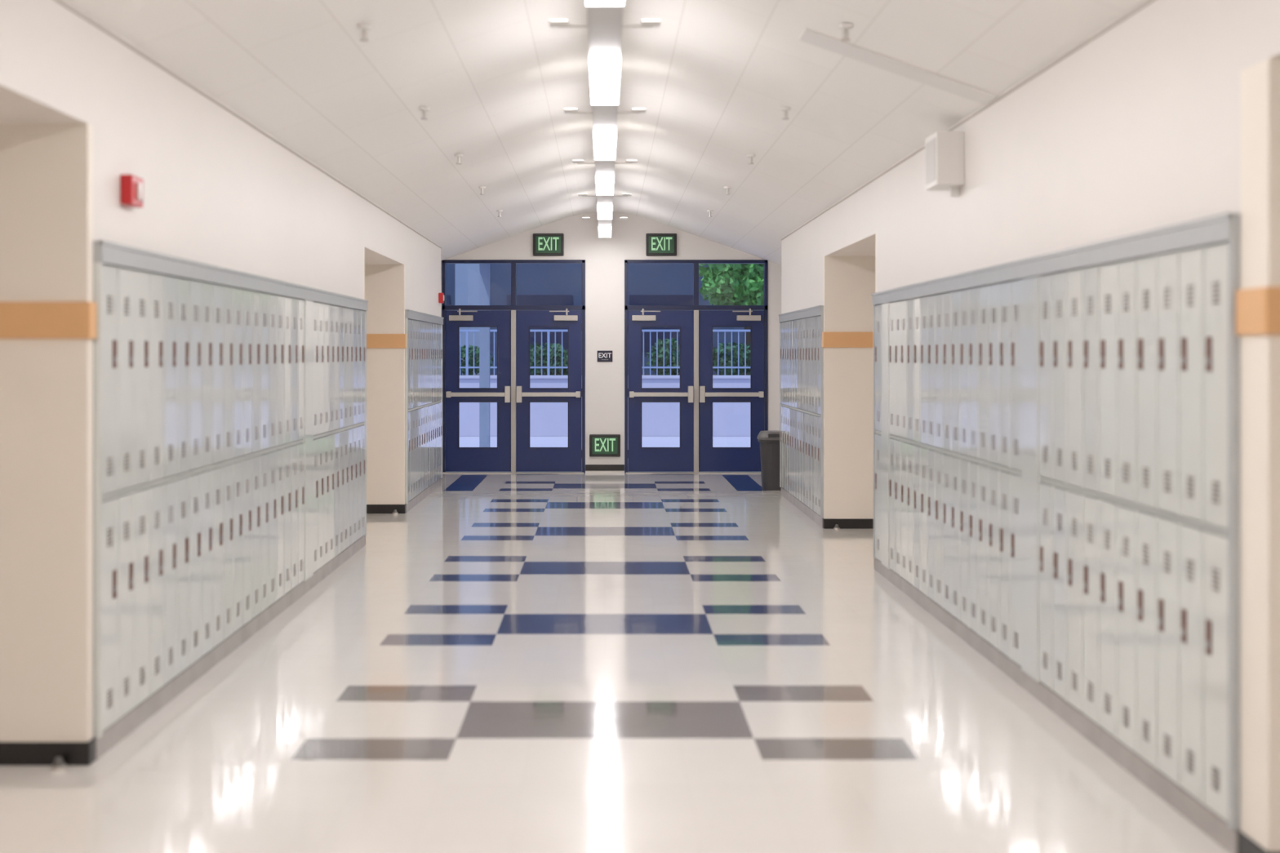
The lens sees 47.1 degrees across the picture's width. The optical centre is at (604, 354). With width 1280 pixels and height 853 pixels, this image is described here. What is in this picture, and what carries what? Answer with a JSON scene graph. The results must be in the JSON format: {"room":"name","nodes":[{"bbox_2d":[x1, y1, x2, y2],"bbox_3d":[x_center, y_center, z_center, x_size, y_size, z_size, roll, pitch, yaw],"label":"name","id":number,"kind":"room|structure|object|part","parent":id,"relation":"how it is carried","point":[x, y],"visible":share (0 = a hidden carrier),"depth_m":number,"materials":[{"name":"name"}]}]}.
{"room":"school corridor","nodes":[
{"label":"school corridor","id":0,"kind":"room"},
{"bbox_2d":[0,0,440,742],"bbox_3d":[-2.450,0.060,5.238,1.000,2.980,24.476,0,0,0],"label":"wall","id":1,"kind":"structure","parent":0,"point":[81,110],"depth_m":5.54,"materials":[{"name":"paint"}]},
{"bbox_2d":[120,174,143,207],"bbox_3d":[-1.919,-0.663,5.980,0.061,0.120,0.150,0,0,0],"label":"fire alarm strobe","id":2,"kind":"object","parent":1,"relation":"attached to","point":[131,186],"visible":1,"depth_m":5.91,"materials":[{"name":"red plastic"}]},
{"bbox_2d":[0,503,405,765],"bbox_3d":[-2.396,1.506,5.238,0.908,0.088,24.476,0,0,0],"label":"baseboard","id":3,"kind":"structure","parent":1,"relation":"attached to","point":[11,753],"depth_m":5.53,"materials":[{"name":"black rubber"}]},
{"bbox_2d":[0,302,406,348],"bbox_3d":[-2.393,-0.128,5.238,0.914,0.139,24.476,0,0,0],"label":"trim","id":4,"kind":"structure","parent":1,"relation":"attached to","point":[18,320],"depth_m":5.52,"materials":[{"name":"wood"}]},
{"bbox_2d":[55,0,441,248],"bbox_3d":[-1.947,-1.262,5.238,0.006,0.012,24.476,0,0,0],"label":"trim","id":5,"kind":"structure","parent":1,"relation":"attached to","point":[61,2],"depth_m":7.09,"materials":[{"name":"white paint"}]},
{"bbox_2d":[438,293,444,302],"bbox_3d":[-1.919,-0.660,17.274,0.061,0.120,0.120,0,0,0],"label":"fire alarm strobe","id":6,"kind":"object","parent":1,"relation":"attached to","point":[441,295],"visible":1,"depth_m":17.21,"materials":[{"name":"red plastic"}]},
{"bbox_2d":[66,0,1143,265],"bbox_3d":[0.000,-1.563,6.074,4.640,0.823,26.149,0,0,0],"label":"ceiling","id":7,"kind":"structure","parent":0,"point":[713,82],"depth_m":8.70,"materials":[{"name":"white paint"}]},
{"bbox_2d":[356,23,371,41],"bbox_3d":[-1.137,-1.517,6.936,0.068,0.072,0.068,0,0,0],"label":"sprinkler","id":8,"kind":"object","parent":7,"relation":"attached to","point":[364,27],"visible":1,"depth_m":6.93,"materials":[{"name":"white metal"}]},
{"bbox_2d":[419,106,429,119],"bbox_3d":[-1.137,-1.517,9.259,0.068,0.072,0.068,0,0,0],"label":"sprinkler","id":9,"kind":"object","parent":7,"relation":"attached to","point":[424,109],"visible":1,"depth_m":9.25,"materials":[{"name":"white metal"}]},
{"bbox_2d":[454,154,462,164],"bbox_3d":[-1.137,-1.517,11.436,0.068,0.072,0.068,0,0,0],"label":"sprinkler","id":10,"kind":"object","parent":7,"relation":"attached to","point":[455,155],"visible":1,"depth_m":11.42,"materials":[{"name":"white metal"}]},
{"bbox_2d":[479,186,485,195],"bbox_3d":[-1.137,-1.517,13.636,0.068,0.072,0.068,0,0,0],"label":"sprinkler","id":11,"kind":"object","parent":7,"relation":"attached to","point":[480,187],"visible":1,"depth_m":13.62,"materials":[{"name":"white metal"}]},
{"bbox_2d":[496,209,502,217],"bbox_3d":[-1.137,-1.517,15.859,0.068,0.072,0.068,0,0,0],"label":"sprinkler","id":12,"kind":"object","parent":7,"relation":"attached to","point":[499,211],"visible":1,"depth_m":15.85,"materials":[{"name":"white metal"}]},
{"bbox_2d":[549,0,660,237],"bbox_3d":[0.000,-1.664,6.507,0.520,0.379,24.880,0,0,0],"label":"linear pendant light","id":13,"kind":"object","parent":7,"relation":"hanging from","point":[604,26],"visible":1,"depth_m":8.26,"materials":[{"name":"white metal"}]},
{"bbox_2d":[706,209,713,217],"bbox_3d":[1.137,-1.517,15.859,0.068,0.072,0.068,0,0,0],"label":"sprinkler","id":14,"kind":"object","parent":7,"relation":"attached to","point":[709,211],"visible":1,"depth_m":15.85,"materials":[{"name":"white metal"}]},
{"bbox_2d":[724,186,730,195],"bbox_3d":[1.137,-1.517,13.636,0.068,0.072,0.068,0,0,0],"label":"sprinkler","id":15,"kind":"object","parent":7,"relation":"attached to","point":[725,187],"visible":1,"depth_m":13.62,"materials":[{"name":"white metal"}]},
{"bbox_2d":[746,154,755,164],"bbox_3d":[1.137,-1.517,11.436,0.068,0.072,0.068,0,0,0],"label":"sprinkler","id":16,"kind":"object","parent":7,"relation":"attached to","point":[748,155],"visible":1,"depth_m":11.42,"materials":[{"name":"white metal"}]},
{"bbox_2d":[780,106,790,119],"bbox_3d":[1.137,-1.517,9.259,0.068,0.072,0.068,0,0,0],"label":"sprinkler","id":17,"kind":"object","parent":7,"relation":"attached to","point":[784,109],"visible":1,"depth_m":9.25,"materials":[{"name":"white metal"}]},
{"bbox_2d":[838,23,853,41],"bbox_3d":[1.137,-1.517,6.936,0.068,0.072,0.068,0,0,0],"label":"sprinkler","id":18,"kind":"object","parent":7,"relation":"attached to","point":[845,27],"visible":1,"depth_m":6.93,"materials":[{"name":"white metal"}]},
{"bbox_2d":[799,27,997,104],"bbox_3d":[1.465,-1.443,7.377,0.950,0.343,0.240,0,0,0],"label":"cable raceway","id":19,"kind":"object","parent":7,"relation":"attached to","point":[809,36],"visible":1,"depth_m":7.35,"materials":[{"name":"white metal"}]},
{"bbox_2d":[440,212,781,473],"bbox_3d":[0.000,-0.325,19.249,5.200,3.750,0.200,0,0,0],"label":"wall","id":20,"kind":"structure","parent":0,"point":[604,258],"depth_m":19.15,"materials":[{"name":"paint"}]},
{"bbox_2d":[444,323,445,457],"bbox_3d":[-2.085,0.475,19.134,0.016,1.760,0.026,0,0,0],"label":"hinges","id":21,"kind":"object","parent":20,"relation":"attached to","point":[444,323],"visible":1,"depth_m":19.12,"materials":[{"name":"blue paint"}]},
{"bbox_2d":[445,310,511,471],"bbox_3d":[-1.651,0.480,19.171,0.852,2.100,0.045,0,0,0],"label":"leaf","id":22,"kind":"object","parent":20,"relation":"attached to","point":[457,460],"visible":1,"depth_m":19.15,"materials":[{"name":"blue paint"}]},
{"bbox_2d":[448,308,477,320],"bbox_3d":[-1.842,-0.512,19.109,0.370,0.155,0.080,0,0,0],"label":"door closer","id":23,"kind":"object","parent":22,"relation":"attached to","point":[451,317],"depth_m":19.09,"materials":[{"name":"metal"}]},
{"bbox_2d":[445,386,510,402],"bbox_3d":[-1.646,0.522,19.106,0.832,0.215,0.085,0,0,0],"label":"bar","id":24,"kind":"object","parent":22,"relation":"attached to","point":[506,394],"visible":1,"depth_m":19.07,"materials":[{"name":"metal"}]},
{"bbox_2d":[457,325,498,448],"bbox_3d":[-1.651,0.431,19.144,0.528,1.601,0.010,0,0,0],"label":"bead","id":25,"kind":"object","parent":22,"relation":"attached to","point":[459,326],"visible":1,"depth_m":19.14,"materials":[{"name":"blue paint"}]},
{"bbox_2d":[441,260,585,473],"bbox_3d":[-1.190,0.163,19.199,1.864,2.775,0.140,0,0,0],"label":"frame","id":26,"kind":"object","parent":20,"relation":"attached to","point":[513,306],"visible":0.97,"depth_m":19.13,"materials":[{"name":"blue paint"}]},
{"bbox_2d":[511,310,515,472],"bbox_3d":[-1.190,0.487,19.184,0.064,2.125,0.130,0,0,0],"label":"mullion","id":27,"kind":"object","parent":20,"relation":"attached to","point":[513,312],"visible":1,"depth_m":19.12,"materials":[{"name":"metal"}]},
{"bbox_2d":[533,233,564,255],"bbox_3d":[-0.735,-1.425,19.118,0.400,0.290,0.060,0,0,0],"label":"exit sign","id":28,"kind":"object","parent":20,"relation":"attached to","point":[544,244],"visible":1,"depth_m":19.09,"materials":[{"name":"plastic"}]},
{"bbox_3d":[-0.735,-1.425,19.096,0.330,0.220,0.006,0,0,0],"label":"panel","id":29,"kind":"part","parent":28,"relation":"part of","materials":[{"name":"green plastic"}]},
{"bbox_2d":[515,310,582,471],"bbox_3d":[-0.729,0.480,19.171,0.852,2.100,0.045,0,0,0],"label":"leaf","id":30,"kind":"object","parent":20,"relation":"attached to","point":[527,460],"visible":1,"depth_m":19.15,"materials":[{"name":"blue paint"}]},
{"bbox_2d":[515,386,580,402],"bbox_3d":[-0.734,0.522,19.106,0.832,0.215,0.085,0,0,0],"label":"bar","id":31,"kind":"object","parent":30,"relation":"attached to","point":[519,394],"visible":1,"depth_m":19.07,"materials":[{"name":"metal"}]},
{"bbox_2d":[528,325,568,448],"bbox_3d":[-0.729,0.431,19.144,0.528,1.601,0.010,0,0,0],"label":"bead","id":32,"kind":"object","parent":30,"relation":"attached to","point":[529,326],"visible":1,"depth_m":19.14,"materials":[{"name":"blue paint"}]},
{"bbox_2d":[549,308,577,320],"bbox_3d":[-0.538,-0.512,19.109,0.370,0.155,0.080,0,0,0],"label":"door closer","id":33,"kind":"object","parent":30,"relation":"attached to","point":[557,317],"depth_m":19.09,"materials":[{"name":"metal"}]},
{"bbox_2d":[581,323,582,457],"bbox_3d":[-0.295,0.475,19.134,0.016,1.760,0.026,0,0,0],"label":"hinges","id":34,"kind":"object","parent":20,"relation":"attached to","point":[581,323],"visible":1,"depth_m":19.12,"materials":[{"name":"blue paint"}]},
{"bbox_2d":[589,434,620,457],"bbox_3d":[0.000,1.190,19.118,0.400,0.290,0.060,0,0,0],"label":"exit sign","id":35,"kind":"object","parent":20,"relation":"attached to","point":[600,445],"visible":1,"depth_m":19.09,"materials":[{"name":"plastic"}]},
{"bbox_3d":[0.000,1.190,19.096,0.330,0.220,0.006,0,0,0],"label":"panel","id":36,"kind":"part","parent":35,"relation":"part of","materials":[{"name":"green plastic"}]},
{"bbox_2d":[585,464,624,471],"bbox_3d":[0.000,1.495,19.145,4.640,0.110,0.008,0,0,0],"label":"baseboard","id":37,"kind":"structure","parent":20,"relation":"attached to","point":[588,467],"depth_m":19.14,"materials":[{"name":"black rubber"}]},
{"bbox_2d":[597,351,612,361],"bbox_3d":[0.000,0.028,19.141,0.200,0.145,0.014,0,0,0],"label":"room sign","id":38,"kind":"object","parent":20,"relation":"attached to","point":[602,356],"visible":1,"depth_m":19.14,"materials":[{"name":"black plastic"}]},
{"bbox_2d":[626,323,628,457],"bbox_3d":[0.295,0.475,19.134,0.016,1.760,0.026,0,0,0],"label":"hinges","id":39,"kind":"object","parent":20,"relation":"attached to","point":[627,323],"visible":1,"depth_m":19.12,"materials":[{"name":"blue paint"}]},
{"bbox_2d":[627,310,693,471],"bbox_3d":[0.729,0.480,19.171,0.852,2.100,0.045,0,0,0],"label":"leaf","id":40,"kind":"object","parent":20,"relation":"attached to","point":[639,460],"visible":1,"depth_m":19.15,"materials":[{"name":"blue paint"}]},
{"bbox_2d":[631,308,660,320],"bbox_3d":[0.538,-0.512,19.109,0.370,0.155,0.080,0,0,0],"label":"door closer","id":41,"kind":"object","parent":40,"relation":"attached to","point":[634,317],"depth_m":19.09,"materials":[{"name":"metal"}]},
{"bbox_2d":[640,325,680,448],"bbox_3d":[0.729,0.431,19.144,0.528,1.601,0.010,0,0,0],"label":"bead","id":42,"kind":"object","parent":40,"relation":"attached to","point":[641,326],"visible":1,"depth_m":19.14,"materials":[{"name":"blue paint"}]},
{"bbox_2d":[629,386,693,402],"bbox_3d":[0.734,0.522,19.106,0.832,0.215,0.085,0,0,0],"label":"bar","id":43,"kind":"object","parent":40,"relation":"attached to","point":[690,394],"visible":1,"depth_m":19.07,"materials":[{"name":"metal"}]},
{"bbox_2d":[645,233,676,255],"bbox_3d":[0.735,-1.425,19.118,0.400,0.290,0.060,0,0,0],"label":"exit sign","id":44,"kind":"object","parent":20,"relation":"attached to","point":[656,244],"visible":1,"depth_m":19.09,"materials":[{"name":"plastic"}]},
{"bbox_3d":[0.735,-1.425,19.096,0.330,0.220,0.006,0,0,0],"label":"panel","id":45,"kind":"part","parent":44,"relation":"part of","materials":[{"name":"green plastic"}]},
{"bbox_2d":[624,260,768,473],"bbox_3d":[1.190,0.163,19.199,1.864,2.775,0.140,0,0,0],"label":"frame","id":46,"kind":"object","parent":20,"relation":"attached to","point":[695,306],"visible":0.91,"depth_m":19.13,"materials":[{"name":"blue paint"}]},
{"bbox_2d":[693,310,698,472],"bbox_3d":[1.190,0.487,19.184,0.064,2.125,0.130,0,0,0],"label":"mullion","id":47,"kind":"object","parent":20,"relation":"attached to","point":[695,312],"visible":1,"depth_m":19.12,"materials":[{"name":"metal"}]},
{"bbox_2d":[698,310,764,471],"bbox_3d":[1.651,0.480,19.171,0.852,2.100,0.045,0,0,0],"label":"leaf","id":48,"kind":"object","parent":20,"relation":"attached to","point":[710,460],"visible":0.97,"depth_m":19.15,"materials":[{"name":"blue paint"}]},
{"bbox_2d":[711,325,751,448],"bbox_3d":[1.651,0.431,19.144,0.528,1.601,0.010,0,0,0],"label":"bead","id":49,"kind":"object","parent":48,"relation":"attached to","point":[712,326],"visible":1,"depth_m":19.14,"materials":[{"name":"blue paint"}]},
{"bbox_2d":[699,386,764,402],"bbox_3d":[1.646,0.522,19.106,0.832,0.215,0.085,0,0,0],"label":"bar","id":50,"kind":"object","parent":48,"relation":"attached to","point":[703,394],"visible":1,"depth_m":19.07,"materials":[{"name":"metal"}]},
{"bbox_2d":[732,308,760,320],"bbox_3d":[1.842,-0.512,19.109,0.370,0.155,0.080,0,0,0],"label":"door closer","id":51,"kind":"object","parent":48,"relation":"attached to","point":[739,317],"depth_m":19.09,"materials":[{"name":"metal"}]},
{"bbox_2d":[764,323,765,396],"bbox_3d":[2.085,0.475,19.134,0.016,1.760,0.026,0,0,0],"label":"hinges","id":52,"kind":"object","parent":20,"relation":"attached to","point":[764,323],"visible":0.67,"depth_m":19.12,"materials":[{"name":"blue paint"}]},
{"bbox_2d":[0,473,1228,852],"bbox_3d":[0.000,1.550,6.074,5.900,0.001,26.149,0,0,0],"label":"floor","id":53,"kind":"structure","parent":0,"point":[504,663],"depth_m":6.29,"materials":[{"name":"beige tile"}]},
{"bbox_2d":[50,756,66,771],"bbox_3d":[-2.040,1.529,5.489,0.056,0.042,0.056,0,0,0],"label":"door stop","id":54,"kind":"object","parent":53,"relation":"on","point":[59,765],"visible":1,"depth_m":5.47,"materials":[{"name":"metal"}]},
{"bbox_2d":[93,240,368,760],"bbox_3d":[-2.136,0.558,8.735,0.448,1.984,6.268,0,0,0],"label":"bank","id":55,"kind":"object","parent":53,"relation":"on","point":[229,406],"visible":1,"depth_m":7.04,"materials":[{"name":"metal"}]},
{"bbox_2d":[392,509,398,514],"bbox_3d":[-2.030,1.529,14.236,0.056,0.042,0.056,0,0,0],"label":"door stop","id":56,"kind":"object","parent":53,"relation":"on","point":[395,512],"visible":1,"depth_m":14.22,"materials":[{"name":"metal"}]},
{"bbox_2d":[404,309,444,512],"bbox_3d":[-2.136,0.558,15.886,0.448,1.984,3.096,0,0,0],"label":"lockers","id":57,"kind":"object","parent":53,"relation":"on","point":[424,331],"visible":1,"depth_m":15.54,"materials":[{"name":"metal"}]},
{"bbox_2d":[443,471,583,473],"bbox_3d":[-1.190,1.544,19.189,1.830,0.012,0.200,0,0,0],"label":"threshold","id":58,"kind":"object","parent":53,"relation":"on","point":[445,472],"visible":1,"depth_m":19.09,"materials":[{"name":"metal"}]},
{"bbox_2d":[626,471,760,473],"bbox_3d":[1.190,1.544,19.189,1.830,0.012,0.200,0,0,0],"label":"threshold","id":59,"kind":"object","parent":53,"relation":"on","point":[628,472],"visible":0.64,"depth_m":19.09,"materials":[{"name":"metal"}]},
{"bbox_2d":[757,431,781,490],"bbox_3d":[1.950,1.217,16.840,0.400,0.664,0.400,0,0,0],"label":"trash can","id":60,"kind":"object","parent":53,"relation":"on","point":[769,441],"visible":0.51,"depth_m":16.69,"materials":[{"name":"plastic"}]},
{"bbox_3d":[1.950,0.930,16.840,0.400,0.090,0.400,0,0,0],"label":"lid","id":61,"kind":"part","parent":60,"relation":"part of","materials":[{"name":"plastic"}]},
{"bbox_2d":[778,305,823,528],"bbox_3d":[2.136,0.558,14.635,0.448,1.984,3.079,0,0,0],"label":"bank","id":62,"kind":"object","parent":53,"relation":"on","point":[801,349],"visible":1,"depth_m":14.27,"materials":[{"name":"metal"}]},
{"bbox_2d":[833,524,839,529],"bbox_3d":[2.050,1.529,12.993,0.056,0.042,0.056,0,0,0],"label":"door stop","id":63,"kind":"object","parent":53,"relation":"on","point":[836,527],"visible":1,"depth_m":12.98,"materials":[{"name":"metal"}]},
{"bbox_2d":[871,213,1239,852],"bbox_3d":[2.136,0.558,7.524,0.448,1.984,6.024,0,0,0],"label":"bank","id":64,"kind":"object","parent":53,"relation":"on","point":[1056,435],"visible":1,"depth_m":5.79,"materials":[{"name":"metal"}]},
{"bbox_2d":[781,0,1279,852],"bbox_3d":[2.450,0.060,4.608,1.000,2.980,23.216,0,0,0],"label":"wall","id":65,"kind":"structure","parent":0,"point":[1169,116],"depth_m":5.51,"materials":[{"name":"paint"}]},
{"bbox_2d":[924,130,964,196],"bbox_3d":[1.873,-1.040,8.115,0.153,0.340,0.300,0,0,0],"label":"wall speaker","id":66,"kind":"object","parent":65,"relation":"attached to","point":[944,149],"visible":1,"depth_m":7.96,"materials":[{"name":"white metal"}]},
{"bbox_2d":[781,0,1154,239],"bbox_3d":[1.947,-1.262,4.608,0.006,0.012,23.216,0,0,0],"label":"trim","id":67,"kind":"structure","parent":65,"relation":"attached to","point":[1148,2],"depth_m":6.88,"materials":[{"name":"white paint"}]},
{"bbox_2d":[822,286,1279,347],"bbox_3d":[2.393,-0.128,4.608,0.914,0.139,23.216,0,0,0],"label":"trim","id":68,"kind":"structure","parent":65,"relation":"attached to","point":[1257,309],"depth_m":4.41,"materials":[{"name":"wood"}]},
{"bbox_2d":[822,518,1279,852],"bbox_3d":[2.396,1.506,4.608,0.908,0.088,23.216,0,0,0],"label":"baseboard","id":69,"kind":"structure","parent":65,"relation":"attached to","point":[1246,845],"depth_m":13.03,"materials":[{"name":"black rubber"}]},
{"label":"outside","id":70,"kind":"structure","parent":0,"visible":0},
{"bbox_2d":[459,436,750,447],"bbox_3d":[0.000,1.685,39.675,50.000,0.230,40.651,0,0,0],"label":"ground","id":71,"kind":"structure","parent":70,"point":[464,442],"depth_m":26.24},
{"bbox_2d":[479,263,489,447],"bbox_3d":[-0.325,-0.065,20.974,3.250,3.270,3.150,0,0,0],"label":"column","id":72,"kind":"structure","parent":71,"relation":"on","point":[484,268],"depth_m":22.25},
{"bbox_2d":[446,263,744,374],"bbox_3d":[0.000,-2.940,36.400,28.000,9.020,1.200,0,0,0],"label":"building","id":73,"kind":"structure","parent":71,"relation":"on","point":[537,284],"depth_m":36.00,"materials":[{"name":"blue paint"}]},
{"bbox_2d":[475,374,723,375],"bbox_3d":[0.000,1.035,32.030,24.000,1.070,7.340,0,0,0],"label":"planting bed","id":74,"kind":"object","parent":71,"relation":"on","point":[475,375],"visible":0.02,"depth_m":35.02,"materials":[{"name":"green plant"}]},
{"bbox_2d":[461,344,493,375],"bbox_3d":[-2.758,0.143,29.098,1.146,0.694,0.839,0,0,0],"label":"bush","id":75,"kind":"object","parent":74,"relation":"on","point":[463,348],"visible":0.29,"depth_m":28.91,"materials":[{"name":"green plant"}]},
{"bbox_2d":[529,342,568,375],"bbox_3d":[-1.091,0.120,29.101,1.382,0.741,0.844,0,0,0],"label":"bush","id":76,"kind":"object","parent":74,"relation":"on","point":[538,348],"visible":0.59,"depth_m":28.88,"materials":[{"name":"green plant"}]},
{"bbox_2d":[645,337,679,375],"bbox_3d":[1.417,0.080,29.107,1.231,0.820,0.902,0,0,0],"label":"bush","id":77,"kind":"object","parent":74,"relation":"on","point":[660,342],"visible":0.44,"depth_m":28.90,"materials":[{"name":"green plant"}]},
{"bbox_2d":[698,263,763,374],"bbox_3d":[3.600,-1.589,31.581,3.325,4.158,2.354,0,0,-11],"label":"tree","id":78,"kind":"object","parent":74,"relation":"on","point":[728,284],"visible":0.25,"depth_m":30.93,"materials":[{"name":"green plant"}]},
{"bbox_2d":[712,342,750,375],"bbox_3d":[2.603,0.121,29.105,1.440,0.739,0.881,0,0,0],"label":"bush","id":79,"kind":"object","parent":74,"relation":"on","point":[721,346],"visible":0.48,"depth_m":28.91,"materials":[{"name":"green plant"}]},
{"bbox_2d":[459,375,750,436],"bbox_3d":[0.000,0.990,28.150,24.000,1.160,0.380,0,0,0],"label":"wall","id":80,"kind":"structure","parent":71,"relation":"on","point":[546,419],"depth_m":28.00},
{"bbox_2d":[459,329,750,375],"bbox_3d":[-0.011,-0.030,28.150,24.022,0.880,0.050,0,0,0],"label":"metal railing","id":81,"kind":"object","parent":80,"relation":"on","point":[467,366],"visible":0.12,"depth_m":28.14,"materials":[{"name":"metal"}]}
]}

